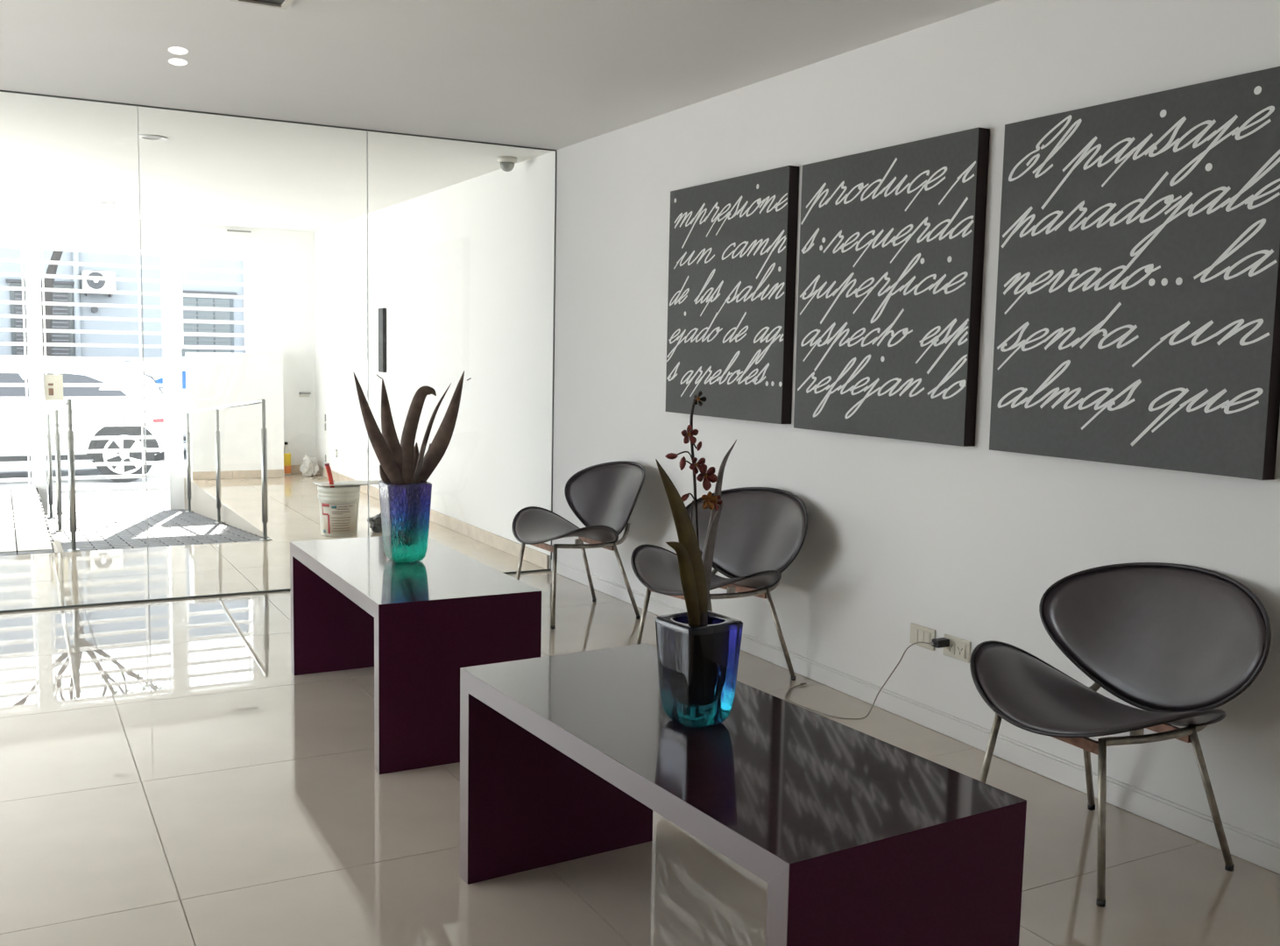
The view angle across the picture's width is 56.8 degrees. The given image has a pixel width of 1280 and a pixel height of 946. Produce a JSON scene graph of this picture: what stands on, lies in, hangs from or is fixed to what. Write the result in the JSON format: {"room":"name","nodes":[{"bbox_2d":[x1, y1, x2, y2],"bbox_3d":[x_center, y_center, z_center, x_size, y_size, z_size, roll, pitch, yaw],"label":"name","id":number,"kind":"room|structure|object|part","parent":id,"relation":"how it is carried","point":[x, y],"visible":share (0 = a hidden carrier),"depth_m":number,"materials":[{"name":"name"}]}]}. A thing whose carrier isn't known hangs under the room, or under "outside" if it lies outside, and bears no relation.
{"room":"building lobby","nodes":[
{"label":"building lobby","id":0,"kind":"room"},
{"bbox_2d":[0,486,54,555],"bbox_3d":[-5.826,0.597,8.366,2.918,0.455,4.148,-2,7,-28],"label":"terrace","id":1,"kind":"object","parent":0,"point":[24,526],"visible":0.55,"depth_m":8.62,"materials":[{"name":"grey tile"}]},
{"bbox_2d":[24,243,48,515],"bbox_3d":[-5.530,-0.843,10.831,0.120,2.470,0.160,-2,7,-28],"label":"column","id":2,"kind":"structure","parent":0,"point":[33,309],"depth_m":10.75,"materials":[{"name":"paint"}]},
{"bbox_2d":[45,509,262,552],"bbox_3d":[-3.982,0.510,9.361,1.275,0.498,4.150,-2,7,-28],"label":"ramp","id":3,"kind":"object","parent":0,"point":[119,530],"visible":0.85,"depth_m":8.78,"materials":[{"name":"grey tile"}]},
{"bbox_2d":[52,540,63,552],"bbox_3d":[-3.700,0.480,7.540,0.062,0.060,0.695,-2,7,-28],"label":"kerb","id":4,"kind":"object","parent":3,"relation":"on","point":[57,547],"visible":0.57,"depth_m":7.55,"materials":[{"name":"white concrete"}]},
{"bbox_2d":[46,399,79,551],"bbox_3d":[-4.322,-0.024,8.794,0.070,1.204,3.599,-2,7,-28],"label":"handrail","id":5,"kind":"object","parent":3,"relation":"on","point":[70,433],"visible":1,"depth_m":8.84,"materials":[{"name":"silver metal"}]},
{"bbox_3d":[-5.166,-0.062,10.351,0.024,0.920,0.023,-2,7,-28],"label":"post","id":6,"kind":"part","parent":5,"relation":"part of","materials":[{"name":"silver metal"}]},
{"bbox_3d":[-4.368,-0.022,8.879,0.024,0.920,0.023,-2,7,-28],"label":"post","id":7,"kind":"part","parent":5,"relation":"part of","materials":[{"name":"silver metal"}]},
{"bbox_3d":[-4.313,-0.477,8.748,0.026,0.292,3.532,-2,7,-28],"label":"rail","id":8,"kind":"part","parent":5,"relation":"part of","materials":[{"name":"silver metal"}]},
{"bbox_3d":[-3.479,0.022,7.239,0.024,0.920,0.023,-2,7,-28],"label":"post","id":9,"kind":"part","parent":5,"relation":"part of","materials":[{"name":"silver metal"}]},
{"bbox_3d":[-3.488,0.477,7.286,0.070,0.012,0.069,-2,7,-28],"label":"plate","id":10,"kind":"part","parent":5,"relation":"part of","materials":[{"name":"silver metal"}]},
{"bbox_2d":[185,399,270,541],"bbox_3d":[-3.316,-0.060,9.339,0.070,1.204,3.599,-2,7,-28],"label":"handrail","id":11,"kind":"object","parent":3,"relation":"on","point":[264,434],"visible":1,"depth_m":9.38,"materials":[{"name":"silver metal"}]},
{"bbox_3d":[-4.159,-0.098,10.895,0.024,0.920,0.023,-2,7,-28],"label":"post","id":12,"kind":"part","parent":11,"relation":"part of","materials":[{"name":"silver metal"}]},
{"bbox_3d":[-3.361,-0.058,9.423,0.024,0.920,0.023,-2,7,-28],"label":"post","id":13,"kind":"part","parent":11,"relation":"part of","materials":[{"name":"silver metal"}]},
{"bbox_3d":[-3.307,-0.513,9.293,0.026,0.292,3.532,-2,7,-28],"label":"rail","id":14,"kind":"part","parent":11,"relation":"part of","materials":[{"name":"silver metal"}]},
{"bbox_3d":[-2.473,-0.014,7.784,0.024,0.920,0.023,-2,7,-28],"label":"post","id":15,"kind":"part","parent":11,"relation":"part of","materials":[{"name":"silver metal"}]},
{"bbox_3d":[-2.482,0.442,7.831,0.070,0.012,0.069,-2,7,-28],"label":"plate","id":16,"kind":"part","parent":11,"relation":"part of","materials":[{"name":"silver metal"}]},
{"bbox_2d":[0,211,316,465],"bbox_3d":[-5.719,-0.983,10.746,5.432,2.717,0.220,-2,7,-28],"label":"wall","id":17,"kind":"structure","parent":0,"point":[56,230],"depth_m":11.64,"materials":[{"name":"paint"}]},
{"bbox_2d":[0,244,31,486],"bbox_3d":[-6.824,-0.877,10.104,2.830,2.295,0.030,-2,7,-28],"label":"window grille","id":18,"kind":"object","parent":17,"relation":"in","point":[28,479],"visible":0.91,"depth_m":10.72,"materials":[{"name":"white metal"}]},
{"bbox_2d":[40,245,168,497],"bbox_3d":[-4.999,-0.916,11.081,1.042,2.345,0.054,-2,7,-28],"label":"gate","id":19,"kind":"object","parent":17,"relation":"attached to","point":[53,384],"visible":1,"depth_m":11.08,"materials":[{"name":"white metal"}]},
{"bbox_2d":[179,252,247,349],"bbox_3d":[-4.134,-1.661,11.482,0.620,0.912,0.030,-2,7,-28],"label":"window grille","id":20,"kind":"object","parent":17,"relation":"in","point":[243,258],"visible":1,"depth_m":11.47,"materials":[{"name":"white metal"}]},
{"bbox_2d":[226,229,251,232],"bbox_3d":[-3.883,-2.344,11.455,0.220,0.013,0.019,-2,7,-28],"label":"sensor","id":21,"kind":"object","parent":17,"relation":"attached to","point":[227,229],"visible":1,"depth_m":11.45,"materials":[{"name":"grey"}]},
{"bbox_2d":[246,255,254,353],"bbox_3d":[-3.835,-1.657,11.645,0.057,0.949,0.110,-2,7,-28],"label":"trim","id":22,"kind":"structure","parent":17,"relation":"attached to","point":[250,263],"depth_m":11.60,"materials":[{"name":"white paint"}]},
{"bbox_2d":[290,465,302,473],"bbox_3d":[-3.471,-0.040,11.944,0.360,0.084,0.014,-2,7,-28],"label":"baseboard","id":23,"kind":"structure","parent":17,"relation":"attached to","point":[294,469],"depth_m":11.93,"materials":[{"name":"beige stone"}]},
{"bbox_2d":[299,392,311,396],"bbox_3d":[-3.368,-0.787,11.889,0.100,0.048,0.059,-2,7,-28],"label":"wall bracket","id":24,"kind":"object","parent":17,"relation":"attached to","point":[301,394],"visible":1,"depth_m":11.89,"materials":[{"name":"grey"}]},
{"bbox_3d":[-3.380,-0.781,11.912,0.100,0.030,0.009,-2,7,-28],"label":"plate","id":25,"kind":"part","parent":24,"relation":"part of","materials":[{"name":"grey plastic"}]},
{"bbox_2d":[162,250,184,509],"bbox_3d":[-4.492,-0.880,11.393,0.132,2.470,0.160,-2,7,-28],"label":"column","id":26,"kind":"structure","parent":0,"point":[171,259],"depth_m":11.32,"materials":[{"name":"paint"}]},
{"bbox_2d":[185,352,284,480],"bbox_3d":[-3.921,-0.560,11.464,0.850,1.200,0.318,-2,7,-28],"label":"wall","id":27,"kind":"structure","parent":0,"point":[212,379],"depth_m":11.33,"materials":[{"name":"paint"}]},
{"bbox_2d":[0,0,1000,232],"bbox_3d":[-2.375,-1.746,4.517,5.832,0.200,14.100,-2,7,-28],"label":"ceiling","id":28,"kind":"structure","parent":0,"point":[552,74],"depth_m":5.10,"materials":[{"name":"paint"}]},
{"bbox_2d":[138,134,168,141],"bbox_3d":[-2.692,-1.853,6.535,0.156,0.008,0.156,-2,7,-28],"label":"recessed light","id":29,"kind":"object","parent":28,"relation":"in","point":[155,137],"visible":0.97,"depth_m":6.53,"materials":[{"name":"white metal"}]},
{"bbox_2d":[168,47,187,65],"bbox_3d":[-1.831,-1.649,4.687,0.072,0.005,0.322,-1,6,-21],"label":"recessed light","id":30,"kind":"object","parent":28,"relation":"in","point":[174,50],"visible":1,"depth_m":4.63,"materials":[{"name":"white"}]},
{"bbox_3d":[-1.867,-1.659,4.780,0.072,0.005,0.122,-1,6,-21],"label":"bulb","id":31,"kind":"part","parent":30,"relation":"part of","materials":[{"name":"white"}]},
{"bbox_3d":[-1.794,-1.638,4.595,0.072,0.005,0.122,-1,6,-21],"label":"bulb","id":32,"kind":"part","parent":30,"relation":"part of","materials":[{"name":"white glass"}]},
{"bbox_2d":[229,0,294,9],"bbox_3d":[-1.221,-1.546,3.835,0.180,0.014,0.180,-2,7,-28],"label":"recessed light","id":33,"kind":"object","parent":28,"relation":"in","point":[284,4],"visible":1,"depth_m":3.90,"materials":[{"name":"grey plastic"}]},
{"bbox_2d":[497,155,516,171],"bbox_3d":[-0.787,-1.827,7.010,0.116,0.082,0.116,-2,7,-28],"label":"camera","id":34,"kind":"object","parent":28,"relation":"attached to","point":[506,162],"visible":1,"depth_m":6.97,"materials":[{"name":"grey plastic"}]},
{"bbox_2d":[0,473,1279,945],"bbox_3d":[-2.453,1.001,4.842,5.432,0.500,13.800,-2,7,-28],"label":"floor","id":35,"kind":"structure","parent":0,"point":[168,777],"depth_m":3.32,"materials":[{"name":"beige tile"}]},
{"bbox_2d":[283,442,290,474],"bbox_3d":[-3.527,-0.147,11.795,0.091,0.327,0.091,-2,7,-28],"label":"detergent bottle","id":36,"kind":"object","parent":35,"relation":"on","point":[286,454],"visible":0.76,"depth_m":11.76,"materials":[{"name":"yellow plastic"}]},
{"bbox_2d":[299,454,318,476],"bbox_3d":[-3.272,-0.075,11.712,0.187,0.212,0.203,-2,7,-28],"label":"plastic bag","id":37,"kind":"object","parent":35,"relation":"on","point":[309,467],"visible":1,"depth_m":11.66,"materials":[{"name":"grey plastic"}]},
{"bbox_2d":[317,485,360,537],"bbox_3d":[-2.068,0.252,8.126,0.287,0.337,0.287,-2,7,-28],"label":"paint bucket","id":38,"kind":"object","parent":35,"relation":"on","point":[338,505],"visible":0.98,"depth_m":8.02,"materials":[{"name":"grey plastic"}]},
{"bbox_2d":[327,515,330,533],"bbox_3d":[-2.109,0.347,8.014,0.016,0.130,0.008,3,6,18],"label":"print","id":39,"kind":"object","parent":38,"relation":"attached to","point":[328,516],"depth_m":8.01,"materials":[{"name":"red paper"}]},
{"bbox_2d":[324,463,334,487],"bbox_3d":[-2.109,0.172,8.076,0.095,0.484,0.036,-4,8,-44],"label":"handle","id":40,"kind":"object","parent":38,"relation":"in","point":[327,465],"visible":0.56,"depth_m":8.04,"materials":[{"name":"red plastic"}]},
{"bbox_3d":[-2.049,0.179,8.049,0.288,0.054,0.144,0,6,-14],"label":"wire handle","id":41,"kind":"part","parent":38,"relation":"part of","materials":[{"name":"silver metal"}]},
{"bbox_2d":[312,480,379,486],"bbox_3d":[-1.994,0.070,8.146,0.460,0.020,0.241,-2,7,-28],"label":"plastic sheet","id":42,"kind":"object","parent":38,"relation":"on","point":[359,482],"visible":0.86,"depth_m":8.12,"materials":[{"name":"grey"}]},
{"bbox_2d":[367,512,381,532],"bbox_3d":[-1.815,0.344,8.280,0.172,0.134,0.167,-2,7,-28],"label":"bag","id":43,"kind":"object","parent":35,"relation":"on","point":[375,522],"visible":0.54,"depth_m":8.22,"materials":[{"name":"grey plastic"}]},
{"bbox_2d":[289,536,541,774],"bbox_3d":[-0.846,0.582,4.224,0.528,0.523,1.253,-2,7,-28],"label":"coffee table","id":44,"kind":"object","parent":35,"relation":"on","point":[353,606],"visible":0.9,"depth_m":3.72,"materials":[{"name":"laminate"}]},
{"bbox_3d":[-1.129,0.523,4.752,0.526,0.523,0.050,-2,7,-28],"label":"leg panel","id":45,"kind":"part","parent":44,"relation":"part of","materials":[{"name":"purple wood"}]},
{"bbox_2d":[378,480,431,562],"bbox_3d":[-0.845,0.173,4.252,0.160,0.285,0.160,-2,7,-27],"label":"glass vase","id":46,"kind":"object","parent":44,"relation":"on","point":[405,508],"visible":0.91,"depth_m":4.19,"materials":[{"name":"blue glass"}]},
{"bbox_2d":[353,370,471,483],"bbox_3d":[-0.822,-0.058,4.241,0.448,0.619,0.089,-3,7,-35],"label":"leaf plant","id":47,"kind":"object","parent":46,"relation":"in","point":[402,463],"visible":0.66,"depth_m":4.21,"materials":[{"name":"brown plant"}]},
{"bbox_3d":[-0.563,0.642,3.697,0.526,0.523,0.050,-2,7,-28],"label":"leg panel","id":48,"kind":"part","parent":44,"relation":"part of","materials":[{"name":"purple wood"}]},
{"bbox_2d":[511,460,645,629],"bbox_3d":[-0.300,0.324,5.780,0.628,0.742,0.734,-2,7,-31],"label":"shell chair","id":49,"kind":"object","parent":35,"relation":"on","point":[603,497],"visible":1,"depth_m":5.85,"materials":[{"name":"leather"}]},
{"bbox_3d":[-0.598,0.485,5.844,0.087,0.376,0.019,4,7,26],"label":"leg","id":50,"kind":"part","parent":49,"relation":"part of","materials":[{"name":"silver metal"}]},
{"bbox_3d":[-0.401,0.522,5.513,0.019,0.376,0.087,1,6,2],"label":"leg","id":51,"kind":"part","parent":49,"relation":"part of","materials":[{"name":"silver metal"}]},
{"bbox_3d":[-0.367,0.279,5.733,0.438,0.140,0.706,-2,7,-31],"label":"seat","id":52,"kind":"part","parent":49,"relation":"part of","materials":[{"name":"leather"}]},
{"bbox_3d":[-0.272,0.475,6.044,0.019,0.369,0.146,6,7,38],"label":"leg","id":53,"kind":"part","parent":49,"relation":"part of","materials":[{"name":"silver metal"}]},
{"bbox_3d":[-0.220,0.303,5.626,0.406,0.110,0.029,-2,7,-31],"label":"rail","id":54,"kind":"part","parent":49,"relation":"part of","materials":[{"name":"silver metal"}]},
{"bbox_3d":[-0.126,0.135,5.860,0.202,0.365,0.694,-2,7,-31],"label":"backrest","id":55,"kind":"part","parent":49,"relation":"part of","materials":[{"name":"leather"}]},
{"bbox_3d":[-0.069,0.514,5.705,0.146,0.369,0.019,0,6,-9],"label":"leg","id":56,"kind":"part","parent":49,"relation":"part of","materials":[{"name":"silver metal"}]},
{"bbox_2d":[630,487,808,680],"bbox_3d":[0.309,0.445,4.707,0.628,0.742,0.734,-4,8,-40],"label":"shell chair","id":57,"kind":"object","parent":35,"relation":"on","point":[760,531],"visible":0.73,"depth_m":4.76,"materials":[{"name":"leather"}]},
{"bbox_3d":[0.007,0.611,4.723,0.087,0.376,0.019,3,6,17],"label":"leg","id":58,"kind":"part","parent":57,"relation":"part of","materials":[{"name":"silver metal"}]},
{"bbox_3d":[0.250,0.402,4.649,0.438,0.140,0.706,-4,8,-40],"label":"seat","id":59,"kind":"part","parent":57,"relation":"part of","materials":[{"name":"leather"}]},
{"bbox_3d":[0.257,0.646,4.429,0.019,0.376,0.087,0,6,-7],"label":"leg","id":60,"kind":"part","parent":57,"relation":"part of","materials":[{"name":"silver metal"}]},
{"bbox_3d":[0.196,0.393,4.824,0.406,0.110,0.029,-4,8,-40],"label":"rail","id":61,"kind":"part","parent":57,"relation":"part of","materials":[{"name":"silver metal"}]},
{"bbox_3d":[0.413,0.424,4.568,0.406,0.110,0.029,-4,8,-40],"label":"rail","id":62,"kind":"part","parent":57,"relation":"part of","materials":[{"name":"silver metal"}]},
{"bbox_3d":[0.465,0.254,4.814,0.202,0.365,0.694,-4,8,-40],"label":"backrest","id":63,"kind":"part","parent":57,"relation":"part of","materials":[{"name":"leather"}]},
{"bbox_3d":[0.553,0.632,4.672,0.146,0.369,0.019,-1,6,-19],"label":"leg","id":64,"kind":"part","parent":57,"relation":"part of","materials":[{"name":"silver metal"}]},
{"bbox_2d":[459,643,1026,945],"bbox_3d":[0.116,0.780,2.478,0.528,0.523,1.253,-2,7,-32],"label":"coffee table","id":65,"kind":"object","parent":35,"relation":"on","point":[855,838],"visible":0.98,"depth_m":2.19,"materials":[{"name":"laminate"}]},
{"bbox_3d":[-0.199,0.721,2.987,0.526,0.523,0.050,-2,7,-32],"label":"leg panel","id":66,"kind":"part","parent":65,"relation":"part of","materials":[{"name":"purple wood"}]},
{"bbox_2d":[655,610,742,728],"bbox_3d":[0.120,0.410,2.458,0.139,0.217,0.139,-3,7,-35],"label":"glass vase","id":67,"kind":"object","parent":65,"relation":"on","point":[698,664],"visible":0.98,"depth_m":2.41,"materials":[{"name":"blue glass"}]},
{"bbox_2d":[655,390,736,624],"bbox_3d":[0.113,0.153,2.414,0.235,0.641,0.051,-4,8,-40],"label":"orchid","id":68,"kind":"object","parent":67,"relation":"in","point":[695,569],"visible":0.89,"depth_m":2.40,"materials":[{"name":"green plant"}]},
{"bbox_3d":[0.115,0.146,2.420,0.045,0.596,0.006,-2,7,-28],"label":"flower stem","id":69,"kind":"part","parent":68,"relation":"part of","materials":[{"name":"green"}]},
{"bbox_3d":[0.122,0.370,2.455,0.040,0.200,0.038,-2,7,-28],"label":"stem","id":70,"kind":"part","parent":68,"relation":"part of","materials":[{"name":"grey"}]},
{"bbox_3d":[0.432,0.838,1.970,0.526,0.523,0.050,-2,7,-32],"label":"leg panel","id":71,"kind":"part","parent":65,"relation":"part of","materials":[{"name":"purple wood"}]},
{"bbox_2d":[784,637,949,719],"bbox_3d":[0.762,0.702,4.274,0.215,0.339,0.726,-3,7,-33],"label":"power cord","id":72,"kind":"object","parent":35,"relation":"on","point":[940,642],"visible":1,"depth_m":4.12,"materials":[{"name":"black plastic"}]},
{"bbox_2d":[969,562,1271,907],"bbox_3d":[1.220,0.629,3.085,0.628,0.742,0.734,-2,7,-27],"label":"shell chair","id":73,"kind":"object","parent":35,"relation":"on","point":[1175,643],"visible":1,"depth_m":3.12,"materials":[{"name":"leather"}]},
{"bbox_3d":[0.926,0.788,3.167,0.087,0.376,0.019,4,7,29],"label":"leg","id":74,"kind":"part","parent":73,"relation":"part of","materials":[{"name":"silver metal"}]},
{"bbox_3d":[1.264,0.782,3.347,0.019,0.369,0.146,6,8,41],"label":"leg","id":75,"kind":"part","parent":73,"relation":"part of","materials":[{"name":"silver metal"}]},
{"bbox_3d":[1.137,0.575,3.224,0.406,0.110,0.029,-2,7,-27],"label":"rail","id":76,"kind":"part","parent":73,"relation":"part of","materials":[{"name":"silver metal"}]},
{"bbox_3d":[1.152,0.584,3.042,0.438,0.140,0.706,-2,7,-27],"label":"seat","id":77,"kind":"part","parent":73,"relation":"part of","materials":[{"name":"leather"}]},
{"bbox_3d":[1.103,0.827,2.825,0.019,0.376,0.087,2,6,6],"label":"leg","id":78,"kind":"part","parent":73,"relation":"part of","materials":[{"name":"silver metal"}]},
{"bbox_3d":[1.401,0.442,3.155,0.202,0.365,0.694,-2,7,-27],"label":"backrest","id":79,"kind":"part","parent":73,"relation":"part of","materials":[{"name":"leather"}]},
{"bbox_3d":[1.292,0.609,2.926,0.406,0.110,0.029,-2,7,-27],"label":"rail","id":80,"kind":"part","parent":73,"relation":"part of","materials":[{"name":"silver metal"}]},
{"bbox_3d":[1.446,0.821,2.996,0.146,0.369,0.019,1,6,-6],"label":"leg","id":81,"kind":"part","parent":73,"relation":"part of","materials":[{"name":"silver metal"}]},
{"bbox_2d":[314,0,1279,843],"bbox_3d":[0.070,-0.284,6.015,0.200,2.917,14.100,-2,7,-28],"label":"wall","id":82,"kind":"structure","parent":0,"point":[967,543],"depth_m":4.55,"materials":[{"name":"paint"}]},
{"bbox_2d":[0,90,557,613],"bbox_3d":[-2.883,-0.545,5.537,5.430,2.416,0.012,-2,7,-28],"label":"window frame","id":83,"kind":"structure","parent":82,"relation":"in","point":[7,91],"depth_m":6.07,"materials":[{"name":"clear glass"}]},
{"bbox_3d":[-2.917,-0.544,5.519,1.105,2.401,0.008,-2,7,-28],"label":"glass pane","id":84,"kind":"part","parent":83,"relation":"part of","materials":[{"name":"clear glass"}]},
{"bbox_3d":[-1.940,-0.579,6.047,1.105,2.401,0.008,-2,7,-28],"label":"glass pane","id":85,"kind":"part","parent":83,"relation":"part of","materials":[{"name":"clear glass"}]},
{"bbox_3d":[-0.974,-0.614,6.570,1.081,2.401,0.008,-2,7,-28],"label":"glass pane","id":86,"kind":"part","parent":83,"relation":"part of","materials":[{"name":"clear glass"}]},
{"bbox_2d":[325,371,344,473],"bbox_3d":[-2.930,-0.495,11.320,0.014,0.940,0.670,-2,7,-28],"label":"door","id":87,"kind":"structure","parent":82,"relation":"attached to","point":[334,381],"depth_m":11.30,"materials":[{"name":"paint"}]},
{"bbox_2d":[378,308,386,372],"bbox_3d":[-2.134,-1.100,9.791,0.029,0.525,0.140,-2,7,-28],"label":"panel","id":88,"kind":"object","parent":82,"relation":"attached to","point":[382,312],"visible":1,"depth_m":9.75,"materials":[{"name":"black plastic"}]},
{"bbox_2d":[317,465,549,569],"bbox_3d":[-1.919,0.241,9.497,0.016,0.084,5.783,-2,7,-28],"label":"baseboard","id":89,"kind":"structure","parent":82,"relation":"attached to","point":[533,556],"depth_m":7.98,"materials":[{"name":"beige stone"}]},
{"bbox_2d":[665,165,799,424],"bbox_3d":[0.377,-0.755,5.153,0.050,1.025,0.944,-2,7,-28],"label":"canvas","id":90,"kind":"object","parent":82,"relation":"attached to","point":[733,241],"visible":1,"depth_m":5.05,"materials":[{"name":"black fabric"}]},
{"bbox_3d":[0.378,-0.755,5.153,0.048,1.025,0.944,-2,7,-28],"label":"frame","id":91,"kind":"part","parent":90,"relation":"part of","materials":[{"name":"black wood"}]},
{"bbox_2d":[793,127,990,446],"bbox_3d":[0.868,-0.643,4.252,0.050,1.023,0.945,-2,7,-28],"label":"canvas","id":92,"kind":"object","parent":82,"relation":"attached to","point":[891,255],"visible":1,"depth_m":4.15,"materials":[{"name":"black fabric"}]},
{"bbox_3d":[0.869,-0.643,4.253,0.048,1.023,0.945,-2,7,-28],"label":"frame","id":93,"kind":"part","parent":92,"relation":"part of","materials":[{"name":"black wood"}]},
{"bbox_2d":[551,558,1279,874],"bbox_3d":[1.350,0.924,3.505,0.012,0.074,7.835,-2,7,-28],"label":"baseboard","id":94,"kind":"structure","parent":82,"relation":"attached to","point":[1263,852],"depth_m":3.81,"materials":[{"name":"white paint"}]},
{"bbox_2d":[909,622,935,650],"bbox_3d":[0.989,0.574,4.148,0.013,0.074,0.124,-2,7,-28],"label":"wall socket","id":95,"kind":"object","parent":82,"relation":"attached to","point":[918,633],"visible":0.95,"depth_m":4.14,"materials":[{"name":"beige plastic"}]},
{"bbox_3d":[0.987,0.574,4.146,0.002,0.052,0.096,-2,7,-28],"label":"frame","id":96,"kind":"part","parent":95,"relation":"part of","materials":[{"name":"beige plastic"}]},
{"bbox_2d":[942,634,971,663],"bbox_3d":[1.070,0.593,3.999,0.013,0.074,0.124,-2,7,-28],"label":"wall socket","id":97,"kind":"object","parent":82,"relation":"attached to","point":[959,649],"visible":0.91,"depth_m":3.98,"materials":[{"name":"beige plastic"}]},
{"bbox_3d":[1.068,0.593,3.998,0.002,0.052,0.096,-2,7,-28],"label":"frame","id":98,"kind":"part","parent":97,"relation":"part of","materials":[{"name":"beige plastic"}]},
{"bbox_2d":[989,66,1279,480],"bbox_3d":[1.369,-0.534,3.333,0.051,1.015,0.934,-2,7,-28],"label":"canvas","id":99,"kind":"object","parent":82,"relation":"attached to","point":[1137,314],"visible":1,"depth_m":3.24,"materials":[{"name":"black fabric"}]},
{"bbox_3d":[1.370,-0.534,3.334,0.048,1.015,0.934,-2,7,-28],"label":"frame","id":100,"kind":"part","parent":99,"relation":"part of","materials":[{"name":"black wood"}]},
{"label":"outside","id":101,"kind":"structure","parent":0,"visible":0},
{"bbox_2d":[47,485,169,515],"bbox_3d":[-5.510,0.393,12.309,26.000,0.270,2.020,-2,7,-28],"label":"sidewalk","id":102,"kind":"structure","parent":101,"point":[121,501],"depth_m":12.02,"materials":[{"name":"white concrete"}]},
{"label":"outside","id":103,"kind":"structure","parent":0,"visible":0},
{"bbox_2d":[0,443,186,488],"bbox_3d":[-7.576,0.042,16.104,30.000,0.315,6.630,-2,7,-28],"label":"street","id":104,"kind":"structure","parent":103,"point":[80,471],"depth_m":14.57,"materials":[{"name":"grey asphalt"}]},
{"bbox_2d":[42,246,63,356],"bbox_3d":[-8.470,-3.225,17.421,1.304,5.883,3.499,6,8,40],"label":"street tree","id":105,"kind":"object","parent":104,"relation":"on","point":[52,269],"visible":0.06,"depth_m":17.27,"materials":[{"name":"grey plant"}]},
{"bbox_2d":[0,354,166,482],"bbox_3d":[-8.024,-0.666,14.069,4.420,1.490,1.870,-2,7,-28],"label":"parked car","id":106,"kind":"object","parent":104,"relation":"on","point":[4,364],"visible":0.66,"depth_m":13.97,"materials":[{"name":"white paint"}]},
{"bbox_3d":[-7.383,-0.156,13.463,2.300,0.055,0.050,-2,7,-28],"label":"sill","id":107,"kind":"part","parent":106,"relation":"part of","materials":[{"name":"grey metal"}]},
{"bbox_2d":[152,418,166,422],"bbox_3d":[-5.846,-0.620,14.314,0.320,0.075,0.055,-2,7,-28],"label":"tail lamp","id":108,"kind":"object","parent":106,"relation":"attached to","point":[153,420],"depth_m":14.30,"materials":[{"name":"red plastic"}]},
{"bbox_2d":[0,243,247,443],"bbox_3d":[-10.066,-2.764,20.519,30.200,4.270,4.210,-2,7,-28],"label":"building","id":109,"kind":"structure","parent":104,"relation":"on","point":[4,252],"depth_m":19.16,"materials":[{"name":"paint"}]},
{"bbox_3d":[-9.637,-1.907,18.523,0.230,1.980,0.014,-2,7,-28],"label":"shutter panel","id":110,"kind":"part","parent":109,"relation":"part of","materials":[{"name":"grey"}]},
{"bbox_3d":[-9.180,-1.924,18.770,0.230,1.980,0.014,-2,7,-28],"label":"shutter panel","id":111,"kind":"part","parent":109,"relation":"part of","materials":[{"name":"grey"}]},
{"bbox_2d":[91,306,98,312],"bbox_3d":[-8.730,-2.614,18.922,0.100,0.100,0.098,-2,7,-28],"label":"vent pipe","id":112,"kind":"object","parent":109,"relation":"attached to","point":[94,309],"visible":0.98,"depth_m":18.88,"materials":[{"name":"grey plastic"}]},
{"bbox_2d":[81,270,115,297],"bbox_3d":[-8.607,-3.007,18.807,0.470,0.390,0.338,-2,7,-28],"label":"air conditioner","id":113,"kind":"object","parent":109,"relation":"attached to","point":[87,284],"visible":0.66,"depth_m":18.67,"materials":[{"name":"grey plastic"}]},
{"bbox_2d":[86,271,105,289],"bbox_3d":[-8.577,-3.035,18.645,0.270,0.270,0.007,-2,7,-28],"label":"fan grille","id":114,"kind":"object","parent":113,"relation":"attached to","point":[91,284],"depth_m":18.64,"materials":[{"name":"grey metal"}]},
{"bbox_3d":[-7.500,-1.899,19.689,0.237,2.010,0.014,-2,7,-28],"label":"shutter panel","id":115,"kind":"part","parent":109,"relation":"part of","materials":[{"name":"grey"}]},
{"bbox_3d":[-7.265,-1.907,19.816,0.237,2.010,0.014,-2,7,-28],"label":"shutter panel","id":116,"kind":"part","parent":109,"relation":"part of","materials":[{"name":"grey"}]},
{"bbox_3d":[-7.031,-1.916,19.942,0.237,2.010,0.014,-2,7,-28],"label":"shutter panel","id":117,"kind":"part","parent":109,"relation":"part of","materials":[{"name":"grey"}]},
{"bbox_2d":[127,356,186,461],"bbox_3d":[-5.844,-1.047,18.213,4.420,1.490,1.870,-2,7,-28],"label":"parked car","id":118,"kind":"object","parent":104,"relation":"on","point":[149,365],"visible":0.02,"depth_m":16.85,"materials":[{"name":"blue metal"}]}
]}

